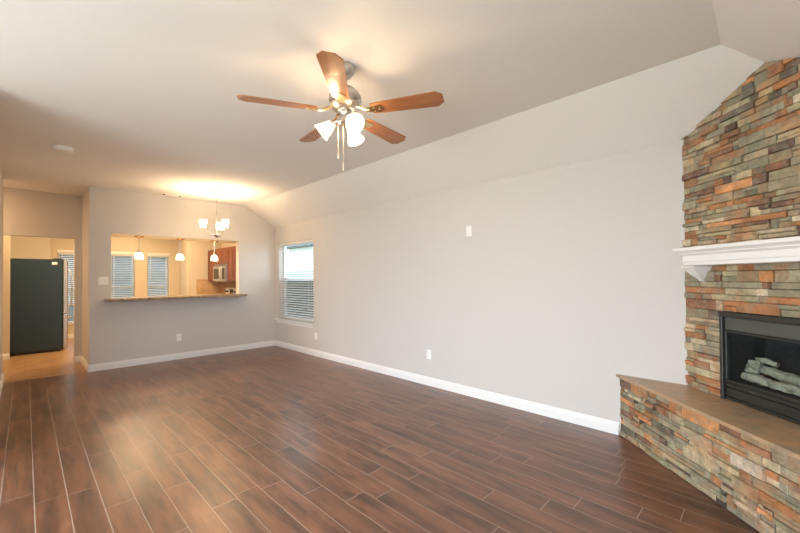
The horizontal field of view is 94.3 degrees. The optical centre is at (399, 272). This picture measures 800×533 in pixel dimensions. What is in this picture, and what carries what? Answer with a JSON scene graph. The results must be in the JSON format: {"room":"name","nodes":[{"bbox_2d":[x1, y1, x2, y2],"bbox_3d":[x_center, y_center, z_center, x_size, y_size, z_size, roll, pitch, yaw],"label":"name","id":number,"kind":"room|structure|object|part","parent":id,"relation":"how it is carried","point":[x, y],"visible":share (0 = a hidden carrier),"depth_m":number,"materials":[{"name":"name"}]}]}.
{"room":"living room","nodes":[
{"label":"living room","id":0,"kind":"room"},
{"bbox_2d":[0,165,9,380],"bbox_3d":[-6.015,0.080,4.193,6.650,2.740,2.133,-1,-1,45],"label":"wall","id":1,"kind":"structure","parent":0,"point":[6,239],"depth_m":6.32,"materials":[{"name":"beige paint"}]},
{"bbox_2d":[0,373,3,396],"bbox_3d":[-4.152,1.379,3.814,3.506,0.104,0.016,-1,-1,45],"label":"baseboard","id":2,"kind":"structure","parent":1,"relation":"attached to","point":[2,377],"depth_m":4.66,"materials":[{"name":"white paint"}]},
{"bbox_2d":[3,353,9,359],"bbox_3d":[-6.797,1.429,6.243,0.016,0.104,0.313,-1,-1,45],"label":"baseboard","id":3,"kind":"structure","parent":1,"relation":"attached to","point":[5,356],"depth_m":6.32,"materials":[{"name":"white paint"}]},
{"bbox_2d":[10,236,49,258],"bbox_3d":[-7.900,0.139,7.796,1.100,2.740,0.760,-1,-1,45],"label":"wall","id":4,"kind":"structure","parent":0,"point":[22,247],"depth_m":7.47,"materials":[{"name":"beige paint"}]},
{"bbox_2d":[3,187,81,355],"bbox_3d":[-6.304,0.094,5.159,0.120,2.740,2.860,-1,-1,45],"label":"wall","id":5,"kind":"structure","parent":0,"point":[30,213],"depth_m":5.88,"materials":[{"name":"grey paint"}]},
{"bbox_2d":[74,356,80,362],"bbox_3d":[-5.278,1.415,6.072,0.016,0.104,0.079,-1,-1,45],"label":"baseboard","id":6,"kind":"structure","parent":5,"relation":"attached to","point":[77,359],"depth_m":6.06,"materials":[{"name":"white paint"}]},
{"bbox_2d":[82,189,87,362],"bbox_3d":[-4.963,0.093,5.928,0.944,2.740,0.120,-1,-1,45],"label":"wall","id":7,"kind":"structure","parent":0,"point":[85,196],"depth_m":5.83,"materials":[{"name":"grey paint"}]},
{"bbox_2d":[81,356,88,371],"bbox_3d":[-4.902,1.409,5.766,0.980,0.104,0.016,-1,-1,45],"label":"baseboard","id":8,"kind":"structure","parent":7,"relation":"attached to","point":[85,364],"depth_m":5.71,"materials":[{"name":"white paint"}]},
{"bbox_2d":[50,236,179,333],"bbox_3d":[-7.038,0.151,9.342,0.150,2.740,2.650,-1,-1,45],"label":"wall","id":9,"kind":"structure","parent":0,"point":[118,244],"depth_m":9.61,"materials":[{"name":"beige paint"}]},
{"bbox_2d":[57,250,73,324],"bbox_3d":[-7.684,0.338,8.650,0.160,1.730,0.510,-1,-1,45],"label":"window","id":10,"kind":"structure","parent":9,"relation":"in","point":[68,251],"depth_m":8.60,"materials":[{"name":"white plastic"}]},
{"bbox_3d":[-7.650,-0.499,8.620,0.014,0.057,0.474,-1,-1,45],"label":"head trim","id":11,"kind":"part","parent":10,"relation":"part of","materials":[{"name":"white paint"}]},
{"bbox_2d":[58,252,73,304],"bbox_3d":[-7.674,0.135,8.642,0.068,1.229,0.438,-1,-1,45],"label":"window blind","id":12,"kind":"object","parent":10,"relation":"attached to","point":[59,253],"visible":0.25,"depth_m":8.63,"materials":[{"name":"white plastic"}]},
{"bbox_2d":[111,252,135,296],"bbox_3d":[-6.992,0.341,9.348,0.160,1.730,0.565,-1,-1,45],"label":"window","id":13,"kind":"structure","parent":9,"relation":"in","point":[131,253],"depth_m":9.44,"materials":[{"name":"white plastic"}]},
{"bbox_2d":[111,254,134,297],"bbox_3d":[-6.981,0.339,9.337,0.068,1.630,0.493,-1,-1,45],"label":"window blind","id":14,"kind":"object","parent":13,"relation":"attached to","point":[124,255],"visible":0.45,"depth_m":9.34,"materials":[{"name":"white plastic"}]},
{"bbox_3d":[-6.991,-0.453,9.351,0.056,0.045,0.493,-1,-1,45],"label":"head rail","id":15,"kind":"part","parent":14,"relation":"part of","materials":[{"name":"white plastic"}]},
{"bbox_3d":[-6.958,-0.496,9.319,0.014,0.057,0.529,-1,-1,45],"label":"head trim","id":16,"kind":"part","parent":13,"relation":"part of","materials":[{"name":"white paint"}]},
{"bbox_2d":[147,253,169,295],"bbox_3d":[-6.455,0.344,9.890,0.160,1.730,0.560,-1,-1,45],"label":"window","id":17,"kind":"structure","parent":9,"relation":"in","point":[163,254],"depth_m":9.94,"materials":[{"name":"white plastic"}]},
{"bbox_2d":[147,255,168,295],"bbox_3d":[-6.444,0.341,9.879,0.068,1.630,0.488,-1,-1,45],"label":"window blind","id":18,"kind":"object","parent":17,"relation":"attached to","point":[150,256],"visible":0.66,"depth_m":9.86,"materials":[{"name":"white plastic"}]},
{"bbox_3d":[-6.455,-0.451,9.893,0.056,0.045,0.488,-1,-1,45],"label":"head rail","id":19,"kind":"part","parent":18,"relation":"part of","materials":[{"name":"white plastic"}]},
{"bbox_3d":[-6.422,-0.494,9.860,0.014,0.057,0.524,-1,-1,45],"label":"head trim","id":20,"kind":"part","parent":17,"relation":"part of","materials":[{"name":"white paint"}]},
{"bbox_2d":[111,234,235,243],"bbox_3d":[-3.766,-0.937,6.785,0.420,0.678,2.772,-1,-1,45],"label":"ceiling","id":21,"kind":"structure","parent":0,"point":[113,235],"depth_m":6.47,"materials":[{"name":"beige paint"}]},
{"bbox_2d":[88,186,274,364],"bbox_3d":[-3.602,0.065,6.532,0.140,2.790,2.893,-1,-1,45],"label":"wall","id":22,"kind":"structure","parent":0,"point":[117,330],"depth_m":6.24,"materials":[{"name":"grey paint"}]},
{"bbox_2d":[98,277,107,284],"bbox_3d":[-4.451,0.119,5.565,0.014,0.120,0.118,-1,-1,45],"label":"light switch","id":23,"kind":"object","parent":22,"relation":"attached to","point":[101,280],"visible":1,"depth_m":5.56,"materials":[{"name":"white plastic"}]},
{"bbox_2d":[104,293,246,301],"bbox_3d":[-3.767,0.412,6.361,0.578,0.035,2.070,-1,-1,45],"label":"bar","id":24,"kind":"object","parent":22,"relation":"attached to","point":[229,294],"visible":1,"depth_m":6.14,"materials":[{"name":"stone"}]},
{"bbox_2d":[176,334,180,340],"bbox_3d":[-3.737,1.093,6.269,0.010,0.118,0.074,-1,-1,45],"label":"power outlet","id":25,"kind":"object","parent":22,"relation":"attached to","point":[178,336],"visible":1,"depth_m":6.26,"materials":[{"name":"white plastic"}]},
{"bbox_2d":[89,340,274,371],"bbox_3d":[-3.542,1.406,6.455,0.016,0.104,2.877,-1,-1,45],"label":"baseboard","id":26,"kind":"structure","parent":22,"relation":"attached to","point":[154,359],"depth_m":6.21,"materials":[{"name":"white paint"}]},
{"bbox_2d":[180,240,186,294],"bbox_3d":[-5.572,0.144,9.651,0.109,2.740,1.528,0,-1,-37],"label":"wall","id":27,"kind":"structure","parent":0,"point":[183,244],"depth_m":9.68,"materials":[{"name":"beige paint"}]},
{"bbox_2d":[187,241,220,294],"bbox_3d":[-4.914,0.135,9.333,0.120,2.740,0.759,-1,-1,45],"label":"wall","id":28,"kind":"structure","parent":0,"point":[197,252],"depth_m":9.15,"materials":[{"name":"beige paint"}]},
{"bbox_2d":[196,279,220,294],"bbox_3d":[-4.811,0.364,9.341,0.008,0.400,0.585,-1,-1,45],"label":"backsplash","id":29,"kind":"structure","parent":28,"relation":"attached to","point":[203,286],"depth_m":9.31,"materials":[{"name":"beige tile"}]},
{"bbox_2d":[0,338,758,532],"bbox_3d":[-3.833,1.481,4.038,12.028,0.100,6.753,-1,-1,45],"label":"floor","id":30,"kind":"structure","parent":0,"point":[270,439],"depth_m":2.76,"materials":[{"name":"brown wood"}]},
{"bbox_2d":[10,258,72,355],"bbox_3d":[-6.934,0.612,7.189,0.854,1.765,0.849,-1,-1,45],"label":"refrigerator","id":31,"kind":"object","parent":30,"relation":"on","point":[39,307],"visible":1,"depth_m":6.85,"materials":[{"name":"black metal"}]},
{"bbox_3d":[-6.720,0.270,7.415,0.846,1.041,0.076,-1,-1,45],"label":"door","id":32,"kind":"part","parent":31,"relation":"part of","materials":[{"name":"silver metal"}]},
{"bbox_3d":[-6.713,1.120,7.404,0.846,0.640,0.076,-1,-1,45],"label":"freezer drawer","id":33,"kind":"part","parent":31,"relation":"part of","materials":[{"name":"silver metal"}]},
{"bbox_3d":[-6.475,0.312,7.270,0.024,0.778,0.088,-1,-1,45],"label":"handle","id":34,"kind":"part","parent":31,"relation":"part of","materials":[{"name":"silver metal"}]},
{"bbox_2d":[225,288,235,293],"bbox_3d":[-4.200,0.898,8.653,0.750,1.085,0.691,-1,-1,45],"label":"range","id":35,"kind":"object","parent":30,"relation":"on","point":[228,290],"visible":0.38,"depth_m":8.87,"materials":[{"name":"silver metal"}]},
{"bbox_2d":[616,374,799,532],"bbox_3d":[2.046,1.106,2.206,0.390,0.512,1.924,0,-1,0],"label":"raised hearth","id":36,"kind":"object","parent":30,"relation":"on","point":[746,459],"visible":1,"depth_m":2.19,"materials":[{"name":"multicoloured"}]},
{"bbox_2d":[682,58,799,396],"bbox_3d":[2.246,-0.208,2.253,0.136,2.114,1.176,0,-1,-3],"label":"stone fireplace","id":37,"kind":"object","parent":36,"relation":"on","point":[741,175],"visible":0.91,"depth_m":2.37,"materials":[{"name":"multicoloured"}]},
{"bbox_2d":[672,236,799,281],"bbox_3d":[2.113,-0.061,2.197,0.201,0.245,1.040,0,-1,-3],"label":"mantel shelf","id":38,"kind":"object","parent":37,"relation":"attached to","point":[697,261],"visible":1,"depth_m":2.23,"materials":[{"name":"white paint"}]},
{"bbox_3d":[2.109,-0.119,2.195,0.193,0.129,1.034,0,-1,-3],"label":"shelf","id":39,"kind":"part","parent":38,"relation":"part of","materials":[{"name":"white paint"}]},
{"bbox_2d":[718,311,799,423],"bbox_3d":[2.342,0.551,2.225,0.322,0.591,0.616,0,-1,-3],"label":"gas fireplace insert","id":40,"kind":"object","parent":37,"relation":"in","point":[743,337],"visible":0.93,"depth_m":2.38,"materials":[{"name":"black metal"}]},
{"bbox_2d":[741,372,771,386],"bbox_3d":[2.296,0.683,2.380,0.065,0.066,0.185,0,-1,1],"label":"log","id":41,"kind":"object","parent":40,"relation":"in","point":[752,377],"visible":0.91,"depth_m":2.36,"materials":[{"name":"wood"}]},
{"bbox_2d":[744,360,763,374],"bbox_3d":[2.334,0.622,2.449,0.092,0.101,0.089,0,-1,-3],"label":"log","id":42,"kind":"object","parent":41,"relation":"on","point":[753,366],"visible":0.98,"depth_m":2.42,"materials":[{"name":"ceramic"}]},
{"bbox_3d":[2.216,0.553,2.219,0.034,0.347,0.572,0,-1,-3],"label":"glass frame","id":43,"kind":"part","parent":40,"relation":"part of","materials":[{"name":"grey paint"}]},
{"bbox_3d":[2.219,0.336,2.222,0.022,0.086,0.572,0,-1,-3],"label":"hood panel","id":44,"kind":"part","parent":40,"relation":"part of","materials":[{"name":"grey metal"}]},
{"bbox_3d":[2.220,0.786,2.216,0.030,0.114,0.572,0,-1,-3],"label":"louvre panel","id":45,"kind":"part","parent":40,"relation":"part of","materials":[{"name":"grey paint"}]},
{"bbox_2d":[760,366,799,386],"bbox_3d":[2.369,0.646,2.228,0.064,0.092,0.424,0,-1,2],"label":"log","id":46,"kind":"object","parent":40,"relation":"in","point":[790,378],"visible":0.97,"depth_m":2.28,"materials":[{"name":"ceramic"}]},
{"bbox_2d":[755,357,779,367],"bbox_3d":[2.375,0.574,2.397,0.041,0.052,0.124,0,-1,-12],"label":"log","id":47,"kind":"object","parent":46,"relation":"on","point":[763,360],"visible":0.95,"depth_m":2.38,"materials":[{"name":"wood"}]},
{"bbox_2d":[769,380,799,395],"bbox_3d":[2.295,0.681,2.149,0.066,0.059,0.258,0,-1,-3],"label":"log","id":48,"kind":"object","parent":40,"relation":"in","point":[788,388],"visible":1,"depth_m":2.18,"materials":[{"name":"wood"}]},
{"bbox_2d":[0,0,799,226],"bbox_3d":[-2.600,-1.214,2.829,8.498,0.479,6.753,-1,-1,45],"label":"ceiling","id":49,"kind":"structure","parent":0,"point":[143,93],"depth_m":2.64,"materials":[{"name":"white paint"}]},
{"bbox_2d":[53,145,73,153],"bbox_3d":[-3.525,-1.289,3.886,0.168,0.050,0.168,-1,-1,45],"label":"smoke detector","id":50,"kind":"object","parent":49,"relation":"attached to","point":[58,148],"visible":1,"depth_m":3.85,"materials":[{"name":"white plastic"}]},
{"bbox_2d":[159,193,183,197],"bbox_3d":[-3.777,-1.278,6.140,0.150,0.012,0.340,-1,-1,45],"label":"ceiling vent","id":51,"kind":"object","parent":49,"relation":"in","point":[163,194],"visible":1,"depth_m":6.12,"materials":[{"name":"white paint"}]},
{"bbox_2d":[201,190,226,237],"bbox_3d":[-2.905,-0.923,5.827,0.430,0.744,0.415,-1,-1,45],"label":"chandelier","id":52,"kind":"object","parent":49,"relation":"hanging from","point":[216,235],"visible":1,"depth_m":5.84,"materials":[{"name":"silver metal"}]},
{"bbox_2d":[237,50,443,170],"bbox_3d":[-0.363,-1.009,2.471,1.238,0.695,1.245,-1,-1,45],"label":"ceiling fan","id":53,"kind":"object","parent":49,"relation":"hanging from","point":[345,100],"visible":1,"depth_m":2.35,"materials":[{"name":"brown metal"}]},
{"bbox_3d":[-0.754,-1.051,2.296,0.465,0.032,0.135,0,-1,-19],"label":"blade","id":54,"kind":"part","parent":53,"relation":"part of","materials":[{"name":"brown wood"}]},
{"bbox_3d":[-0.612,-1.046,2.766,0.135,0.032,0.465,0,-1,-37],"label":"blade","id":55,"kind":"part","parent":53,"relation":"part of","materials":[{"name":"brown wood"}]},
{"bbox_3d":[-0.350,-1.058,2.017,0.135,0.032,0.465,0,-1,-1],"label":"blade","id":56,"kind":"part","parent":53,"relation":"part of","materials":[{"name":"brown wood"}]},
{"bbox_3d":[-0.428,-0.979,2.442,0.079,0.051,0.052,0,-1,-11],"label":"light arm","id":57,"kind":"part","parent":53,"relation":"part of","materials":[{"name":"gold metal"}]},
{"bbox_3d":[-0.367,-0.823,2.404,0.014,0.323,0.015,-1,-1,45],"label":"pull chain","id":58,"kind":"part","parent":53,"relation":"part of","materials":[{"name":"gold metal"}]},
{"bbox_3d":[-0.330,-0.981,2.369,0.079,0.051,0.054,-1,-1,45],"label":"light arm","id":59,"kind":"part","parent":53,"relation":"part of","materials":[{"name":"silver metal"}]},
{"bbox_3d":[-0.341,-0.979,2.501,0.052,0.051,0.079,-1,-1,31],"label":"light arm","id":60,"kind":"part","parent":53,"relation":"part of","materials":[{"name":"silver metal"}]},
{"bbox_3d":[-0.122,-1.050,2.777,0.135,0.032,0.465,-1,-1,35],"label":"blade","id":61,"kind":"part","parent":53,"relation":"part of","materials":[{"name":"brown wood"}]},
{"bbox_3d":[0.040,-1.057,2.314,0.465,0.032,0.135,-1,-1,17],"label":"blade","id":62,"kind":"part","parent":53,"relation":"part of","materials":[{"name":"brown wood"}]},
{"bbox_2d":[221,141,799,434],"bbox_3d":[-0.844,-0.019,5.950,10.628,2.900,0.160,-1,-1,45],"label":"wall","id":63,"kind":"structure","parent":0,"point":[567,280],"depth_m":3.77,"materials":[{"name":"grey paint"}]},
{"bbox_2d":[208,249,214,280],"bbox_3d":[-4.527,-0.187,9.248,0.498,0.765,0.334,-1,-1,45],"label":"upper cabinet","id":64,"kind":"object","parent":63,"relation":"attached to","point":[211,258],"visible":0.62,"depth_m":9.17,"materials":[{"name":"brown wood"}]},
{"bbox_2d":[215,247,226,263],"bbox_3d":[-4.078,-0.394,8.804,0.761,0.370,0.334,-1,-1,45],"label":"upper cabinet","id":65,"kind":"object","parent":63,"relation":"attached to","point":[221,253],"visible":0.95,"depth_m":8.66,"materials":[{"name":"brown wood"}]},
{"bbox_3d":[-4.325,-0.391,8.826,0.374,0.358,0.018,-1,-1,45],"label":"door","id":66,"kind":"part","parent":65,"relation":"part of","materials":[{"name":"brown wood"}]},
{"bbox_3d":[-4.054,-0.397,8.558,0.374,0.358,0.018,-1,-1,45],"label":"door","id":67,"kind":"part","parent":65,"relation":"part of","materials":[{"name":"brown wood"}]},
{"bbox_2d":[213,264,235,281],"bbox_3d":[-4.109,0.001,8.763,0.750,0.411,0.430,-1,-1,45],"label":"microwave","id":68,"kind":"object","parent":65,"relation":"attached to","point":[219,270],"visible":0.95,"depth_m":8.55,"materials":[{"name":"silver metal"}]},
{"bbox_3d":[-4.285,0.022,8.716,0.555,0.340,0.024,-1,-1,45],"label":"door","id":69,"kind":"part","parent":68,"relation":"part of","materials":[{"name":"silver metal"}]},
{"bbox_3d":[-4.020,0.017,8.454,0.180,0.340,0.023,-1,-1,45],"label":"control panel","id":70,"kind":"part","parent":68,"relation":"part of","materials":[{"name":"silver metal"}]},
{"bbox_2d":[221,282,235,293],"bbox_3d":[-3.770,0.368,8.728,2.350,0.360,0.008,-1,-1,45],"label":"backsplash","id":71,"kind":"structure","parent":63,"relation":"attached to","point":[224,285],"depth_m":9.29,"materials":[{"name":"beige tile"}]},
{"bbox_2d":[227,246,235,280],"bbox_3d":[-3.533,-0.207,8.264,0.761,0.765,0.334,-1,-1,45],"label":"upper cabinet","id":72,"kind":"object","parent":63,"relation":"attached to","point":[231,251],"visible":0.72,"depth_m":8.24,"materials":[{"name":"brown wood"}]},
{"bbox_3d":[-3.509,-0.210,8.017,0.374,0.753,0.018,-1,-1,45],"label":"door","id":73,"kind":"part","parent":72,"relation":"part of","materials":[{"name":"brown wood"}]},
{"bbox_2d":[274,318,313,327],"bbox_3d":[-1.980,0.941,6.989,1.395,0.084,0.135,-1,-1,45],"label":"window sill","id":74,"kind":"structure","parent":63,"relation":"attached to","point":[278,320],"depth_m":6.89,"materials":[{"name":"white paint"}]},
{"bbox_2d":[283,242,312,321],"bbox_3d":[-1.889,0.154,7.024,1.247,1.487,0.062,-1,-1,45],"label":"window","id":75,"kind":"structure","parent":63,"relation":"in","point":[285,285],"depth_m":7.14,"materials":[{"name":"white plastic"}]},
{"bbox_3d":[-1.897,0.497,7.010,1.147,0.700,0.032,-1,-1,45],"label":"sash","id":76,"kind":"part","parent":75,"relation":"part of","materials":[{"name":"white plastic"}]},
{"bbox_2d":[280,239,312,320],"bbox_3d":[-1.938,0.138,6.975,1.231,1.452,0.068,-1,-1,45],"label":"window blind","id":77,"kind":"object","parent":75,"relation":"attached to","point":[310,240],"visible":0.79,"depth_m":6.96,"materials":[{"name":"white plastic"}]},
{"bbox_3d":[-1.940,-0.565,6.988,1.231,0.045,0.056,-1,-1,45],"label":"head rail","id":78,"kind":"part","parent":77,"relation":"part of","materials":[{"name":"white plastic"}]},
{"bbox_3d":[-1.928,0.852,6.970,1.231,0.022,0.048,-1,-1,45],"label":"rail","id":79,"kind":"part","parent":77,"relation":"part of","materials":[{"name":"white plastic"}]},
{"bbox_2d":[427,350,430,359],"bbox_3d":[0.359,1.020,4.634,0.074,0.118,0.010,-1,-1,45],"label":"power outlet","id":80,"kind":"object","parent":63,"relation":"attached to","point":[428,351],"visible":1,"depth_m":4.62,"materials":[{"name":"white plastic"}]},
{"bbox_2d":[275,340,618,434],"bbox_3d":[-0.337,1.367,5.317,6.171,0.104,0.016,-1,-1,45],"label":"baseboard","id":81,"kind":"structure","parent":63,"relation":"attached to","point":[601,424],"depth_m":4.09,"materials":[{"name":"white paint"}]},
{"bbox_2d":[466,226,471,235],"bbox_3d":[0.783,-0.475,4.221,0.074,0.118,0.008,-1,-1,45],"label":"blank wall plate","id":82,"kind":"object","parent":63,"relation":"attached to","point":[468,228],"visible":1,"depth_m":4.22,"materials":[{"name":"white plastic"}]},
{"label":"outside","id":83,"kind":"structure","parent":0,"visible":0},
{"bbox_3d":[-10.678,1.862,17.605,80.000,0.180,70.000,-1,-1,45],"label":"ground","id":84,"kind":"structure","parent":83,"visible":0},
{"bbox_2d":[60,254,165,292],"bbox_3d":[-15.306,-0.875,19.739,9.400,5.420,13.400,-1,-1,45],"label":"house","id":85,"kind":"structure","parent":84,"relation":"on","point":[115,265],"depth_m":16.68,"materials":[{"name":"grey brick"}]},
{"bbox_2d":[67,271,165,321],"bbox_3d":[-9.935,0.819,13.004,0.060,1.742,12.500,-1,-1,45],"label":"wooden fence","id":86,"kind":"object","parent":84,"relation":"on","point":[122,281],"visible":0.1,"depth_m":13.16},
{"bbox_2d":[286,243,312,270],"bbox_3d":[1.760,-0.999,14.588,12.900,5.270,7.700,-1,-1,45],"label":"house","id":87,"kind":"structure","parent":84,"relation":"on","point":[291,248],"depth_m":15.66,"materials":[{"name":"white"}]},
{"bbox_2d":[287,270,312,277],"bbox_3d":[-0.876,0.722,9.760,10.000,1.712,0.060,-1,-1,45],"label":"wooden fence","id":88,"kind":"object","parent":84,"relation":"on","point":[298,272],"visible":0.06,"depth_m":12.05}
]}

